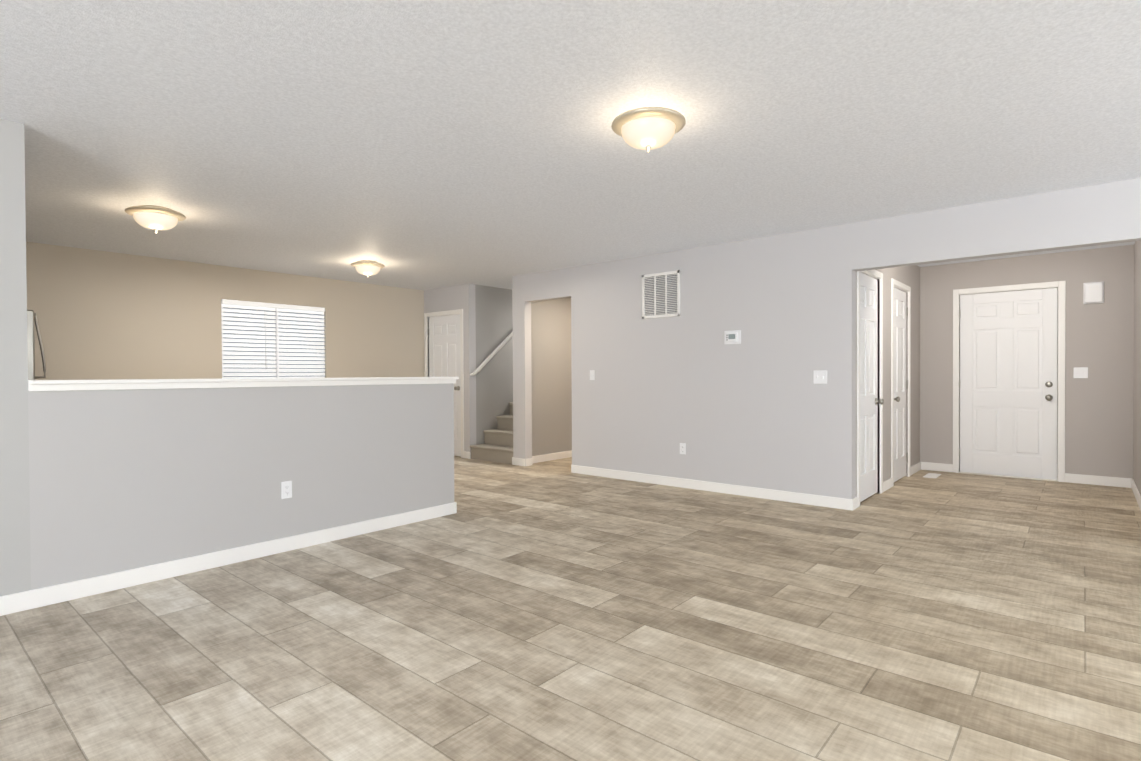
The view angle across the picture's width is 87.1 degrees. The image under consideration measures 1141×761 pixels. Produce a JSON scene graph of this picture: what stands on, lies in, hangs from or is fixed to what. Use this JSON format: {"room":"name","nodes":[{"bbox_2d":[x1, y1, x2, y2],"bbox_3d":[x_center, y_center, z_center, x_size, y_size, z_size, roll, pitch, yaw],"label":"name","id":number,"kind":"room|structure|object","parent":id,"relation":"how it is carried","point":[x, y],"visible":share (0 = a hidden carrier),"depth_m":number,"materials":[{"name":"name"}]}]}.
{"room":"empty living room","nodes":[
{"label":"empty living room","id":0,"kind":"room"},
{"bbox_2d":[26,242,424,379],"bbox_3d":[-3.991,-0.102,7.019,0.120,2.440,12.800,0,1,41],"label":"wall","id":1,"kind":"structure","parent":0,"point":[103,315],"depth_m":6.53,"materials":[{"name":"beige paint"}]},
{"bbox_2d":[221,299,325,378],"bbox_3d":[-3.655,-0.383,7.418,0.170,1.230,1.350,0,1,41],"label":"window blinds","id":2,"kind":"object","parent":1,"relation":"in","point":[265,340],"depth_m":7.34,"materials":[{"name":"white plastic"}]},
{"bbox_2d":[0,119,453,595],"bbox_3d":[-3.265,-0.058,2.494,0.120,2.440,6.867,0,1,41],"label":"wall","id":3,"kind":"structure","parent":0,"point":[121,480],"depth_m":3.52,"materials":[{"name":"grey paint"}]},
{"bbox_2d":[0,502,456,615],"bbox_3d":[-3.203,1.115,2.468,0.014,0.095,6.881,0,1,41],"label":"baseboard","id":4,"kind":"structure","parent":3,"relation":"attached to","point":[36,598],"depth_m":3.60,"materials":[{"name":"white paint"}]},
{"bbox_2d":[28,377,458,390],"bbox_3d":[-1.895,0.011,4.095,0.184,0.056,2.719,0,1,41],"label":"trim","id":5,"kind":"structure","parent":3,"relation":"on","point":[76,385],"depth_m":3.66,"materials":[{"name":"white paint"}]},
{"bbox_2d":[281,481,291,498],"bbox_3d":[-1.892,0.729,4.002,0.012,0.114,0.070,0,1,41],"label":"outlet","id":6,"kind":"object","parent":3,"relation":"attached to","point":[286,489],"visible":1,"depth_m":4.00,"materials":[{"name":"white plastic"}]},
{"bbox_2d":[424,290,428,375],"bbox_3d":[-2.125,-0.132,9.042,0.086,2.440,0.120,0,1,41],"label":"wall","id":7,"kind":"structure","parent":0,"point":[425,301],"depth_m":8.99,"materials":[{"name":"grey paint"}]},
{"bbox_2d":[475,284,512,444],"bbox_3d":[-0.210,-0.150,9.845,0.120,2.440,3.589,0,1,41],"label":"wall","id":8,"kind":"structure","parent":0,"point":[494,330],"depth_m":8.68,"materials":[{"name":"grey paint"}]},
{"bbox_2d":[470,331,512,375],"bbox_3d":[-0.559,-1.086,9.277,0.080,2.016,2.515,0,1,41],"label":"stair handrail","id":9,"kind":"object","parent":8,"relation":"attached to","point":[491,355],"visible":0.31,"depth_m":8.57,"materials":[{"name":"white paint"}]},
{"bbox_2d":[531,298,571,455],"bbox_3d":[0.542,-0.147,9.201,0.120,2.440,3.589,0,1,41],"label":"wall","id":10,"kind":"structure","parent":0,"point":[551,371],"depth_m":8.17,"materials":[{"name":"grey paint"}]},
{"bbox_2d":[532,450,571,462],"bbox_3d":[-0.227,1.039,8.205,0.014,0.095,1.049,0,1,41],"label":"baseboard","id":11,"kind":"structure","parent":10,"relation":"attached to","point":[551,456],"depth_m":8.17,"materials":[{"name":"white paint"}]},
{"bbox_2d":[0,456,1140,760],"bbox_3d":[0.216,1.185,3.439,11.176,0.100,12.800,0,1,41],"label":"floor","id":12,"kind":"structure","parent":0,"point":[554,610],"depth_m":2.66,"materials":[{"name":"tile"}]},
{"bbox_2d":[27,310,45,379],"bbox_3d":[-4.982,0.282,5.007,0.880,1.725,0.816,0,1,41],"label":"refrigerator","id":13,"kind":"object","parent":12,"relation":"on","point":[31,317],"visible":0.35,"depth_m":4.96,"materials":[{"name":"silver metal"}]},
{"bbox_2d":[460,283,475,458],"bbox_3d":[-1.439,-0.130,8.455,0.180,2.440,0.120,0,1,41],"label":"pier","id":14,"kind":"object","parent":12,"relation":"on","point":[467,297],"visible":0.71,"depth_m":8.39,"materials":[{"name":"grey paint"}]},
{"bbox_2d":[464,451,469,458],"bbox_3d":[-1.447,1.044,8.392,0.132,0.095,0.014,0,1,41],"label":"baseboard","id":15,"kind":"structure","parent":14,"relation":"attached to","point":[467,455],"depth_m":8.38,"materials":[{"name":"white paint"}]},
{"bbox_2d":[470,402,512,463],"bbox_3d":[-0.262,0.128,9.024,0.858,1.900,2.535,0,1,41],"label":"stairs","id":16,"kind":"structure","parent":12,"relation":"on","point":[497,446],"depth_m":8.29,"materials":[{"name":"carpet"}]},
{"bbox_2d":[512,275,531,465],"bbox_3d":[-0.625,-0.127,7.760,0.220,2.440,0.120,0,1,41],"label":"wall pier","id":17,"kind":"object","parent":12,"relation":"on","point":[522,405],"visible":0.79,"depth_m":7.70,"materials":[{"name":"grey paint"}]},
{"bbox_2d":[512,457,524,465],"bbox_3d":[-0.668,1.047,7.726,0.234,0.095,0.014,0,1,41],"label":"baseboard","id":18,"kind":"structure","parent":17,"relation":"attached to","point":[519,461],"depth_m":7.72,"materials":[{"name":"white paint"}]},
{"bbox_2d":[526,458,532,465],"bbox_3d":[-0.531,1.046,7.696,0.014,0.095,0.120,0,1,41],"label":"baseboard","id":19,"kind":"structure","parent":17,"relation":"attached to","point":[529,461],"depth_m":7.69,"materials":[{"name":"white paint"}]},
{"bbox_2d":[923,473,940,477],"bbox_3d":[4.095,1.076,6.792,0.130,0.008,0.340,0,1,41],"label":"floor vent","id":20,"kind":"object","parent":12,"relation":"in","point":[931,475],"visible":1,"depth_m":6.77,"materials":[{"name":"white metal"}]},
{"bbox_2d":[0,0,1140,289],"bbox_3d":[0.203,-1.355,3.412,11.176,0.100,12.800,0,1,41],"label":"ceiling","id":21,"kind":"structure","parent":0,"point":[422,144],"depth_m":3.00,"materials":[{"name":"white paint"}]},
{"bbox_2d":[124,205,185,232],"bbox_3d":[-3.149,-1.210,4.558,0.384,0.181,0.384,0,1,41],"label":"kitchen ceiling light","id":22,"kind":"object","parent":21,"relation":"attached to","point":[155,218],"visible":1,"depth_m":4.46,"materials":[{"name":"white glass"}]},
{"bbox_2d":[351,260,384,276],"bbox_3d":[-2.271,-1.239,6.723,0.364,0.176,0.364,0,1,41],"label":"kitchen ceiling light","id":23,"kind":"object","parent":21,"relation":"attached to","point":[366,267],"visible":1,"depth_m":6.62,"materials":[{"name":"white glass"}]},
{"bbox_2d":[611,107,685,152],"bbox_3d":[0.384,-1.213,2.962,0.364,0.176,0.364,0,1,41],"label":"ceiling light","id":24,"kind":"object","parent":21,"relation":"attached to","point":[647,129],"visible":1,"depth_m":2.87,"materials":[{"name":"white glass"}]},
{"bbox_2d":[427,178,1140,498],"bbox_3d":[0.883,-0.121,6.469,7.830,2.440,0.120,0,1,41],"label":"wall","id":25,"kind":"structure","parent":0,"point":[757,407],"depth_m":5.64,"materials":[{"name":"grey paint"}]},
{"bbox_2d":[424,309,463,457],"bbox_3d":[-1.804,0.042,8.759,0.894,2.095,0.136,0,1,41],"label":"door frame","id":26,"kind":"structure","parent":25,"relation":"attached to","point":[427,316],"depth_m":8.45,"materials":[{"name":"white paint"}]},
{"bbox_2d":[428,314,460,455],"bbox_3d":[-1.841,0.069,8.721,0.768,2.017,0.108,0,1,41],"label":"pantry door","id":27,"kind":"structure","parent":25,"relation":"in","point":[444,344],"depth_m":8.67,"materials":[{"name":"white paint"}]},
{"bbox_2d":[590,370,594,379],"bbox_3d":[0.245,-0.062,6.923,0.070,0.114,0.021,0,1,41],"label":"light switch","id":28,"kind":"object","parent":25,"relation":"attached to","point":[592,374],"visible":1,"depth_m":6.92,"materials":[{"name":"white plastic"}]},
{"bbox_2d":[642,270,679,318],"bbox_3d":[0.948,-0.899,6.315,0.465,0.470,0.012,0,1,41],"label":"air vent","id":29,"kind":"object","parent":25,"relation":"in","point":[660,294],"visible":1,"depth_m":6.31,"materials":[{"name":"white metal"}]},
{"bbox_2d":[680,443,685,454],"bbox_3d":[1.152,0.701,6.165,0.070,0.114,0.012,0,1,41],"label":"outlet","id":30,"kind":"object","parent":25,"relation":"attached to","point":[682,448],"visible":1,"depth_m":6.16,"materials":[{"name":"white plastic"}]},
{"bbox_2d":[571,465,852,510],"bbox_3d":[1.208,1.054,6.121,3.144,0.095,0.014,0,1,41],"label":"baseboard","id":31,"kind":"structure","parent":25,"relation":"attached to","point":[812,499],"depth_m":5.87,"materials":[{"name":"white paint"}]},
{"bbox_2d":[724,330,740,343],"bbox_3d":[1.558,-0.417,5.788,0.170,0.130,0.031,0,1,41],"label":"thermostat","id":32,"kind":"object","parent":25,"relation":"attached to","point":[732,337],"visible":1,"depth_m":5.78,"materials":[{"name":"white plastic"}]},
{"bbox_2d":[813,371,826,383],"bbox_3d":[2.188,-0.030,5.262,0.116,0.114,0.021,0,1,41],"label":"light switch","id":33,"kind":"object","parent":25,"relation":"attached to","point":[819,377],"visible":1,"depth_m":5.26,"materials":[{"name":"white plastic"}]},
{"bbox_2d":[853,497,856,509],"bbox_3d":[2.441,1.058,5.154,0.014,0.095,0.120,0,1,41],"label":"baseboard","id":34,"kind":"structure","parent":25,"relation":"attached to","point":[854,503],"depth_m":5.14,"materials":[{"name":"white paint"}]},
{"bbox_2d":[856,271,856,496],"bbox_3d":[2.452,-0.116,5.265,0.120,2.440,0.089,0,1,41],"label":"wall","id":35,"kind":"structure","parent":0,"point":[856,383],"depth_m":5.21,"materials":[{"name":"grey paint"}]},
{"bbox_2d":[877,265,919,492],"bbox_3d":[3.557,-0.135,6.557,0.120,2.440,1.892,0,1,41],"label":"wall","id":36,"kind":"structure","parent":0,"point":[914,277],"depth_m":6.52,"materials":[{"name":"grey paint"}]},
{"bbox_2d":[883,478,891,491],"bbox_3d":[3.165,1.045,6.001,0.014,0.095,0.386,0,1,41],"label":"baseboard","id":37,"kind":"structure","parent":36,"relation":"attached to","point":[887,484],"depth_m":5.99,"materials":[{"name":"white paint"}]},
{"bbox_2d":[891,278,910,486],"bbox_3d":[3.515,0.018,6.496,0.136,2.135,0.844,0,1,41],"label":"trim","id":38,"kind":"structure","parent":36,"relation":"attached to","point":[899,285],"depth_m":6.52,"materials":[{"name":"white paint"}]},
{"bbox_2d":[894,287,907,481],"bbox_3d":[3.558,0.045,6.464,0.108,2.057,0.718,0,1,41],"label":"closet door","id":39,"kind":"structure","parent":36,"relation":"in","point":[900,384],"depth_m":6.52,"materials":[{"name":"white paint"}]},
{"bbox_2d":[911,462,920,474],"bbox_3d":[4.034,1.030,7.017,0.014,0.095,0.600,0,1,41],"label":"baseboard","id":40,"kind":"structure","parent":36,"relation":"attached to","point":[915,468],"depth_m":6.99,"materials":[{"name":"white paint"}]},
{"bbox_2d":[920,245,1133,478],"bbox_3d":[4.971,-0.143,6.672,2.120,2.440,0.120,0,1,41],"label":"wall","id":41,"kind":"structure","parent":0,"point":[1099,340],"depth_m":6.30,"materials":[{"name":"grey paint"}]},
{"bbox_2d":[921,462,952,471],"bbox_3d":[4.347,1.028,7.134,0.338,0.095,0.014,0,1,41],"label":"baseboard","id":42,"kind":"structure","parent":41,"relation":"attached to","point":[943,467],"depth_m":7.12,"materials":[{"name":"white paint"}]},
{"bbox_2d":[959,472,1056,480],"bbox_3d":[4.902,1.070,6.742,0.890,0.012,0.130,0,1,41],"label":"trim","id":43,"kind":"structure","parent":41,"relation":"attached to","point":[1008,476],"depth_m":6.68,"materials":[{"name":"white"}]},
{"bbox_2d":[959,288,1057,479],"bbox_3d":[4.857,0.036,6.690,0.888,2.057,0.108,0,1,41],"label":"front door","id":44,"kind":"structure","parent":41,"relation":"in","point":[1008,376],"depth_m":6.68,"materials":[{"name":"white paint"}]},
{"bbox_2d":[953,281,1065,481],"bbox_3d":[4.894,0.009,6.729,1.014,2.135,0.136,0,1,41],"label":"door frame","id":45,"kind":"structure","parent":41,"relation":"attached to","point":[1060,286],"depth_m":6.49,"materials":[{"name":"white paint"}]},
{"bbox_2d":[1073,367,1087,377],"bbox_3d":[5.333,-0.081,6.271,0.116,0.114,0.021,0,1,41],"label":"light switch","id":46,"kind":"object","parent":41,"relation":"attached to","point":[1080,372],"visible":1,"depth_m":6.28,"materials":[{"name":"white plastic"}]},
{"bbox_2d":[1083,281,1103,303],"bbox_3d":[5.394,-0.905,6.186,0.160,0.220,0.051,0,1,41],"label":"door chime","id":47,"kind":"object","parent":41,"relation":"attached to","point":[1093,292],"visible":1,"depth_m":6.17,"materials":[{"name":"white plastic"}]},
{"bbox_2d":[1065,473,1131,487],"bbox_3d":[5.447,1.032,6.194,0.528,0.095,0.014,0,1,41],"label":"baseboard","id":48,"kind":"structure","parent":41,"relation":"attached to","point":[1099,480],"depth_m":6.19,"materials":[{"name":"white paint"}]},
{"bbox_2d":[1057,369,1057,442],"bbox_3d":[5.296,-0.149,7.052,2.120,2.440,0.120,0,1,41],"label":"door jamb","id":49,"kind":"structure","parent":0,"point":[1057,405],"depth_m":6.79,"materials":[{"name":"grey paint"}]},
{"bbox_2d":[1133,241,1140,494],"bbox_3d":[4.817,-0.125,4.954,0.120,2.440,2.691,0,1,41],"label":"wall","id":50,"kind":"structure","parent":0,"point":[1137,382],"depth_m":5.59,"materials":[{"name":"grey paint"}]},
{"bbox_2d":[1131,479,1140,509],"bbox_3d":[4.733,1.048,4.964,0.014,0.095,2.811,0,1,41],"label":"baseboard","id":51,"kind":"structure","parent":50,"relation":"attached to","point":[1137,495],"depth_m":5.45,"materials":[{"name":"white paint"}]},
{"bbox_3d":[2.706,-1.163,5.558,0.120,0.355,0.710,0,1,41],"label":"wall","id":52,"kind":"structure","parent":0,"visible":0},
{"bbox_2d":[857,270,882,506],"bbox_3d":[2.718,0.032,5.565,0.136,2.135,0.834,0,1,41],"label":"trim","id":53,"kind":"structure","parent":52,"relation":"attached to","point":[875,274],"depth_m":5.67,"materials":[{"name":"white paint"}]},
{"bbox_2d":[860,272,883,501],"bbox_3d":[2.757,0.059,5.528,0.108,2.057,0.708,0,1,41],"label":"closet door","id":54,"kind":"structure","parent":52,"relation":"in","point":[869,401],"depth_m":5.57,"materials":[{"name":"white paint"}]}
]}

